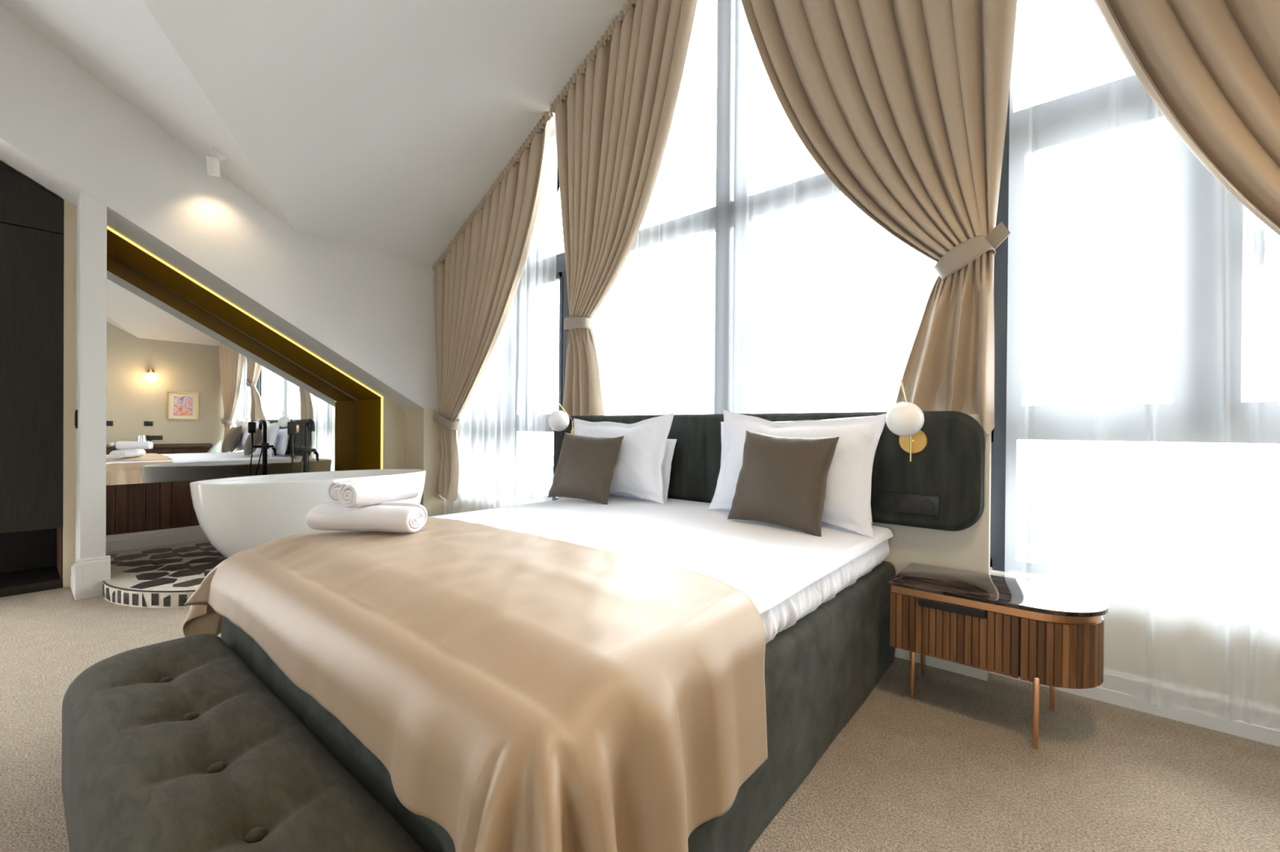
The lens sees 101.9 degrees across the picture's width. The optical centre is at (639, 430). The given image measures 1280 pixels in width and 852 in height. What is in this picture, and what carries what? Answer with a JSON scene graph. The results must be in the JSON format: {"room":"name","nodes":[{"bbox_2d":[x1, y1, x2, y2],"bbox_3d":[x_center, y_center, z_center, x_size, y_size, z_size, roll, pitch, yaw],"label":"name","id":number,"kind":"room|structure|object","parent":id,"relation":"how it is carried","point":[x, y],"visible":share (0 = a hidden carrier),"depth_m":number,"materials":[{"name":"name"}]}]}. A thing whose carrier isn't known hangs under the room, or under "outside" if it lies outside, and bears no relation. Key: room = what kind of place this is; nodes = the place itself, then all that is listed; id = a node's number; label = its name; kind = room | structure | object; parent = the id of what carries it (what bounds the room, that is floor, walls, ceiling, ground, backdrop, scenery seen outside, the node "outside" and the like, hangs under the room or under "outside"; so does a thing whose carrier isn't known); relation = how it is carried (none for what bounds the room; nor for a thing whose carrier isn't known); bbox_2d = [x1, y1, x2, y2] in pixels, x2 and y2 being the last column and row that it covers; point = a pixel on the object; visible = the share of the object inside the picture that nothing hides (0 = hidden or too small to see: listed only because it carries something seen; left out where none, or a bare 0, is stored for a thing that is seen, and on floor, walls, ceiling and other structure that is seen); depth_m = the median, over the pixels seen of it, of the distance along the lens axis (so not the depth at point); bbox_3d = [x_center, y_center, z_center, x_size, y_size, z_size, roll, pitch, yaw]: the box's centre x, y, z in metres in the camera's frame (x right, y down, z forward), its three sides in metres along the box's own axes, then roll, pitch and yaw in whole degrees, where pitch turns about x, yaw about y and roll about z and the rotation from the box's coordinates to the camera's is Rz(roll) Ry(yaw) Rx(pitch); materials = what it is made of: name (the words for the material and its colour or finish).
{"room":"hotel room","nodes":[
{"label":"hotel room","id":0,"kind":"room"},
{"bbox_2d":[75,190,106,559],"bbox_3d":[-3.563,-0.219,3.369,0.390,2.519,0.111,1,0,40],"label":"wall column","id":1,"kind":"structure","parent":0,"point":[91,214],"depth_m":3.24,"materials":[{"name":"white paint"}]},
{"bbox_2d":[74,409,77,428],"bbox_3d":[-3.653,-0.071,3.364,0.080,0.120,0.010,1,0,40],"label":"light switch","id":2,"kind":"object","parent":1,"relation":"attached to","point":[76,411],"visible":1,"depth_m":3.34,"materials":[{"name":"black plastic"}]},
{"bbox_2d":[70,555,111,599],"bbox_3d":[-3.563,0.918,3.365,0.412,0.245,0.153,1,0,40],"label":"baseboard","id":3,"kind":"structure","parent":1,"relation":"attached to","point":[92,588],"depth_m":3.23,"materials":[{"name":"white"}]},
{"bbox_2d":[0,5,438,408],"bbox_3d":[-4.226,-1.062,3.076,1.050,4.196,6.520,1,0,40],"label":"wall","id":4,"kind":"structure","parent":0,"point":[368,313],"depth_m":3.70,"materials":[{"name":"white paint"}]},
{"bbox_2d":[81,564,104,582],"bbox_3d":[-3.405,0.889,3.236,0.002,0.095,0.098,1,0,40],"label":"trim","id":5,"kind":"structure","parent":4,"relation":"attached to","point":[94,572],"depth_m":3.23,"materials":[{"name":"white"}]},
{"bbox_2d":[107,252,358,535],"bbox_3d":[-3.582,-0.224,4.620,0.080,2.517,2.000,1,0,40],"label":"wall niche","id":6,"kind":"object","parent":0,"point":[108,252],"visible":0.14,"depth_m":4.71,"materials":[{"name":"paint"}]},
{"bbox_2d":[106,480,203,535],"bbox_3d":[-3.555,0.614,4.587,0.018,0.380,1.963,1,0,40],"label":"panelling","id":7,"kind":"object","parent":6,"relation":"attached to","point":[153,506],"visible":0.24,"depth_m":4.14,"materials":[{"name":"brown wood"}]},
{"bbox_2d":[106,525,208,552],"bbox_3d":[-3.549,0.870,4.581,0.018,0.130,1.966,1,0,40],"label":"baseboard","id":8,"kind":"structure","parent":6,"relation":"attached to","point":[133,540],"depth_m":4.16,"materials":[{"name":"white"}]},
{"bbox_2d":[106,252,356,485],"bbox_3d":[-3.544,-0.514,4.579,0.015,1.874,1.965,1,0,40],"label":"wall mirror","id":9,"kind":"object","parent":6,"relation":"attached to","point":[190,396],"visible":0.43,"depth_m":4.36,"materials":[{"name":"white mirror"}]},
{"bbox_2d":[62,199,404,587],"bbox_3d":[-3.314,-0.238,4.488,0.660,2.552,2.260,1,0,40],"label":"wall","id":10,"kind":"structure","parent":0,"point":[393,415],"depth_m":3.43,"materials":[{"name":"beige paint"}]},
{"bbox_2d":[106,226,383,470],"bbox_3d":[-3.320,-0.271,4.402,0.560,2.417,2.000,1,0,40],"label":"lining","id":11,"kind":"object","parent":10,"relation":"attached to","point":[370,404],"visible":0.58,"depth_m":4.49,"materials":[{"name":"gold metal"}]},
{"bbox_2d":[0,0,626,265],"bbox_3d":[-1.891,-2.344,1.136,7.400,1.581,6.520,1,0,40],"label":"ceiling","id":12,"kind":"structure","parent":0,"point":[382,126],"depth_m":3.34,"materials":[{"name":"white paint"}]},
{"bbox_2d":[206,146,226,177],"bbox_3d":[-2.865,-1.804,3.506,0.136,0.177,0.093,0,0,16],"label":"light","id":13,"kind":"object","parent":12,"relation":"attached to","point":[216,155],"visible":1,"depth_m":3.48,"materials":[{"name":"white"}]},
{"bbox_2d":[432,111,553,502],"bbox_3d":[-1.348,-0.869,4.517,1.786,3.101,0.147,1,0,40],"label":"curtain","id":14,"kind":"object","parent":12,"relation":"hanging from","point":[477,277],"visible":0.94,"depth_m":4.50,"materials":[{"name":"beige fabric"}]},
{"bbox_2d":[444,135,557,515],"bbox_3d":[-1.279,-0.678,4.529,1.570,3.341,0.075,1,0,40],"label":"sheer curtain","id":15,"kind":"object","parent":12,"relation":"hanging from","point":[549,159],"visible":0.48,"depth_m":4.30,"materials":[{"name":"white fabric"}]},
{"bbox_2d":[550,0,697,416],"bbox_3d":[-0.098,-1.604,3.521,1.371,3.017,0.213,1,0,40],"label":"curtain","id":16,"kind":"object","parent":12,"relation":"hanging from","point":[614,117],"visible":0.98,"depth_m":3.53,"materials":[{"name":"beige fabric"}]},
{"bbox_2d":[593,0,919,415],"bbox_3d":[0.493,-1.252,3.156,2.580,3.685,0.052,1,0,40],"label":"sheer curtain","id":17,"kind":"object","parent":12,"relation":"hanging from","point":[709,3],"visible":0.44,"depth_m":3.30,"materials":[{"name":"white fabric"}]},
{"bbox_2d":[741,0,1017,434],"bbox_3d":[1.018,-1.559,2.579,1.454,3.144,0.313,1,0,40],"label":"curtain","id":18,"kind":"object","parent":12,"relation":"hanging from","point":[902,104],"visible":0.97,"depth_m":2.32,"materials":[{"name":"beige fabric"}]},
{"bbox_2d":[1023,0,1264,723],"bbox_3d":[2.189,-0.680,1.657,1.665,3.380,0.055,1,0,40],"label":"sheer curtain","id":19,"kind":"object","parent":12,"relation":"hanging from","point":[1227,206],"visible":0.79,"depth_m":1.91,"materials":[{"name":"white fabric"}]},
{"bbox_2d":[1093,0,1279,235],"bbox_3d":[2.175,-0.874,1.574,1.697,3.046,0.180,1,0,40],"label":"curtain","id":20,"kind":"object","parent":12,"relation":"hanging from","point":[1211,68],"visible":1,"depth_m":1.72,"materials":[{"name":"beige fabric"}]},
{"bbox_2d":[404,408,461,516],"bbox_3d":[-2.046,0.420,5.200,0.390,1.247,0.460,1,0,40],"label":"wall pier","id":21,"kind":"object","parent":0,"point":[421,451],"visible":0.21,"depth_m":4.98,"materials":[{"name":"beige paint"}]},
{"bbox_2d":[0,586,1279,851],"bbox_3d":[-1.740,1.063,1.120,7.290,0.001,6.700,1,0,40],"label":"floor","id":22,"kind":"structure","parent":0,"point":[954,766],"depth_m":1.65,"materials":[{"name":"carpet"}]},
{"bbox_2d":[0,161,64,597],"bbox_3d":[-4.317,-0.542,3.203,0.557,3.154,1.100,1,0,40],"label":"wardrobe","id":23,"kind":"object","parent":22,"relation":"on","point":[32,216],"visible":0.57,"depth_m":3.31,"materials":[{"name":"black wood"}]},
{"bbox_2d":[102,540,226,608],"bbox_3d":[-2.780,0.993,4.080,1.862,0.100,2.180,1,0,40],"label":"podium","id":24,"kind":"object","parent":22,"relation":"on","point":[164,576],"visible":0.34,"depth_m":3.42,"materials":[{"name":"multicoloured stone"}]},
{"bbox_2d":[287,418,319,473],"bbox_3d":[-2.877,0.423,4.424,0.213,1.036,0.202,0,0,-22],"label":"faucet","id":25,"kind":"object","parent":24,"relation":"on","point":[305,450],"visible":0.6,"depth_m":4.44,"materials":[{"name":"black metal"}]},
{"bbox_2d":[189,469,426,558],"bbox_3d":[-2.506,0.652,4.126,0.774,0.586,1.651,1,0,40],"label":"bathtub","id":26,"kind":"object","parent":24,"relation":"on","point":[237,514],"visible":0.48,"depth_m":3.59,"materials":[{"name":"white ceramic"}]},
{"bbox_2d":[62,633,424,851],"bbox_3d":[-1.044,0.878,1.234,1.570,0.358,0.395,1,0,40],"label":"bench","id":27,"kind":"object","parent":22,"relation":"on","point":[175,745],"visible":1,"depth_m":1.11,"materials":[{"name":"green fabric"}]},
{"bbox_2d":[220,494,895,851],"bbox_3d":[-0.223,0.742,2.190,1.917,0.646,2.116,1,0,40],"label":"bed","id":28,"kind":"object","parent":22,"relation":"on","point":[822,603],"visible":0.36,"depth_m":1.74,"materials":[{"name":"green fabric"}]},
{"bbox_2d":[182,516,768,851],"bbox_3d":[-0.683,0.661,1.667,2.161,0.513,0.904,1,0,40],"label":"throw","id":29,"kind":"object","parent":28,"relation":"on","point":[515,691],"visible":0.93,"depth_m":1.09,"materials":[{"name":"beige fabric"}]},
{"bbox_2d":[306,502,427,533],"bbox_3d":[-1.090,0.349,2.086,0.432,0.114,0.169,0,0,7],"label":"towel","id":30,"kind":"object","parent":29,"relation":"on","point":[384,517],"visible":0.98,"depth_m":2.02,"materials":[{"name":"white fabric"}]},
{"bbox_2d":[326,475,391,503],"bbox_3d":[-1.177,0.248,2.212,0.095,0.097,0.294,0,0,16],"label":"towel","id":31,"kind":"object","parent":30,"relation":"on","point":[332,490],"visible":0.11,"depth_m":2.08,"materials":[{"name":"white fabric"}]},
{"bbox_2d":[337,475,420,507],"bbox_3d":[-1.061,0.249,2.135,0.103,0.102,0.336,1,0,22],"label":"towel","id":32,"kind":"object","parent":30,"relation":"on","point":[358,493],"visible":1,"depth_m":2.07,"materials":[{"name":"white fabric"}]},
{"bbox_2d":[547,432,623,504],"bbox_3d":[-0.330,0.223,3.109,0.454,0.411,0.204,1,0,34],"label":"cushion","id":33,"kind":"object","parent":28,"relation":"on","point":[584,469],"visible":1,"depth_m":3.03,"materials":[{"name":"brown fabric"}]},
{"bbox_2d":[573,413,674,504],"bbox_3d":[-0.156,0.171,3.232,0.828,0.551,0.195,1,0,34],"label":"pillow","id":34,"kind":"object","parent":28,"relation":"on","point":[637,468],"visible":0.57,"depth_m":3.06,"materials":[{"name":"white fabric"}]},
{"bbox_2d":[608,439,676,502],"bbox_3d":[-0.087,0.236,3.323,0.750,0.420,0.166,1,0,44],"label":"pillow","id":35,"kind":"object","parent":28,"relation":"on","point":[670,443],"visible":0.07,"depth_m":3.09,"materials":[{"name":"white fabric"}]},
{"bbox_2d":[727,430,839,537],"bbox_3d":[0.636,0.225,2.346,0.470,0.445,0.200,1,0,45],"label":"cushion","id":36,"kind":"object","parent":28,"relation":"on","point":[782,481],"visible":1,"depth_m":2.27,"materials":[{"name":"brown fabric"}]},
{"bbox_2d":[707,409,886,538],"bbox_3d":[0.722,0.174,2.503,0.195,0.562,0.849,0,0,-45],"label":"pillow","id":37,"kind":"object","parent":28,"relation":"on","point":[846,505],"visible":0.48,"depth_m":2.30,"materials":[{"name":"white fabric"}]},
{"bbox_2d":[720,415,874,524],"bbox_3d":[0.752,0.190,2.626,0.814,0.521,0.182,1,0,35],"label":"pillow","id":38,"kind":"object","parent":28,"relation":"on","point":[722,429],"visible":0.02,"depth_m":2.83,"materials":[{"name":"white fabric"}]},
{"bbox_2d":[888,563,1108,750],"bbox_3d":[1.357,0.843,1.998,0.658,0.478,0.392,1,0,40],"label":"nightstand","id":39,"kind":"object","parent":22,"relation":"on","point":[1042,633],"visible":1,"depth_m":1.87,"materials":[{"name":"brown wood"}]},
{"bbox_2d":[558,414,991,680],"bbox_3d":[0.449,0.496,3.134,2.770,1.150,0.045,1,0,40],"label":"wall","id":40,"kind":"structure","parent":0,"point":[968,549],"depth_m":2.33,"materials":[{"name":"beige paint"}]},
{"bbox_2d":[553,410,986,531],"bbox_3d":[0.409,0.171,3.090,2.750,0.530,0.074,1,0,40],"label":"headboard","id":41,"kind":"object","parent":40,"relation":"attached to","point":[951,467],"visible":0.23,"depth_m":2.39,"materials":[{"name":"fabric"}]},
{"bbox_2d":[547,397,573,434],"bbox_3d":[-0.531,-0.052,3.661,0.147,0.350,0.256,1,0,40],"label":"lamp","id":42,"kind":"object","parent":41,"relation":"attached to","point":[558,420],"visible":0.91,"depth_m":3.57,"materials":[{"name":"white glass"}]},
{"bbox_2d":[885,380,927,462],"bbox_3d":[1.161,-0.034,2.252,0.147,0.350,0.256,1,0,40],"label":"lamp","id":43,"kind":"object","parent":41,"relation":"attached to","point":[905,420],"visible":1,"depth_m":2.18,"materials":[{"name":"white glass"}]},
{"bbox_2d":[876,491,939,516],"bbox_3d":[1.217,0.333,2.362,0.257,0.090,0.016,1,0,40],"label":"power socket","id":44,"kind":"object","parent":41,"relation":"attached to","point":[912,504],"visible":1,"depth_m":2.35,"materials":[{"name":"black plastic"}]},
{"bbox_2d":[880,496,893,507],"bbox_3d":[1.147,0.334,2.411,0.056,0.056,0.002,1,0,40],"label":"outlet","id":45,"kind":"object","parent":44,"relation":"attached to","point":[886,501],"depth_m":2.41,"materials":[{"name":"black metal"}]},
{"bbox_2d":[900,497,913,509],"bbox_3d":[1.210,0.335,2.358,0.056,0.056,0.002,1,0,40],"label":"outlet","id":46,"kind":"object","parent":44,"relation":"attached to","point":[905,503],"depth_m":2.36,"materials":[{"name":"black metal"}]},
{"bbox_2d":[920,499,933,511],"bbox_3d":[1.274,0.335,2.305,0.056,0.056,0.002,1,0,40],"label":"outlet","id":47,"kind":"object","parent":44,"relation":"attached to","point":[926,505],"depth_m":2.30,"materials":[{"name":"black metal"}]},
{"bbox_2d":[456,493,1279,707],"bbox_3d":[0.603,0.856,3.237,6.200,0.430,0.150,1,0,40],"label":"wall","id":48,"kind":"structure","parent":0,"point":[1193,644],"depth_m":1.93,"materials":[{"name":"beige paint"}]},
{"bbox_2d":[460,155,563,501],"bbox_3d":[-1.187,-0.880,4.691,1.560,2.956,0.170,1,0,40],"label":"window","id":49,"kind":"structure","parent":48,"relation":"in","point":[482,447],"depth_m":4.71,"materials":[{"name":"grey glass"}]},
{"bbox_2d":[562,252,568,401],"bbox_3d":[-0.540,-0.861,4.171,0.100,2.981,0.120,1,0,40],"label":"trim","id":50,"kind":"structure","parent":48,"relation":"attached to","point":[566,308],"depth_m":4.14,"materials":[{"name":"grey"}]},
{"bbox_2d":[629,0,995,567],"bbox_3d":[0.587,-1.254,3.277,2.770,3.741,0.075,1,0,40],"label":"window","id":51,"kind":"structure","parent":48,"relation":"in","point":[816,189],"depth_m":3.23,"materials":[{"name":"grey"}]},
{"bbox_2d":[457,488,1279,622],"bbox_3d":[0.595,0.629,3.224,6.200,0.025,0.180,1,0,40],"label":"windowsill","id":52,"kind":"structure","parent":48,"relation":"on","point":[1205,604],"depth_m":2.02,"materials":[{"name":"white"}]},
{"bbox_2d":[991,9,1017,572],"bbox_3d":[1.651,-0.876,2.349,0.060,3.057,0.120,1,0,40],"label":"window frame","id":53,"kind":"structure","parent":48,"relation":"attached to","point":[1004,251],"depth_m":2.30,"materials":[{"name":"grey"}]},
{"bbox_2d":[988,668,1279,746],"bbox_3d":[0.547,1.008,3.172,6.200,0.127,0.020,1,0,40],"label":"baseboard","id":54,"kind":"structure","parent":48,"relation":"attached to","point":[1193,706],"depth_m":1.93,"materials":[{"name":"white"}]},
{"bbox_2d":[1009,62,1279,609],"bbox_3d":[2.322,-0.881,1.771,1.710,3.032,0.170,1,0,40],"label":"window","id":55,"kind":"structure","parent":48,"relation":"in","point":[1196,409],"depth_m":1.98,"materials":[{"name":"grey"}]},
{"label":"outside","id":56,"kind":"structure","parent":0,"visible":0},
{"bbox_3d":[48.853,10.304,58.848,180.000,0.200,147.000,1,0,40],"label":"ground","id":57,"kind":"structure","parent":56,"visible":0},
{"bbox_2d":[521,431,1279,592],"bbox_3d":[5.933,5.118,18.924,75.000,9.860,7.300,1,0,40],"label":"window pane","id":58,"kind":"structure","parent":57,"relation":"on","point":[1192,540],"depth_m":10.77,"materials":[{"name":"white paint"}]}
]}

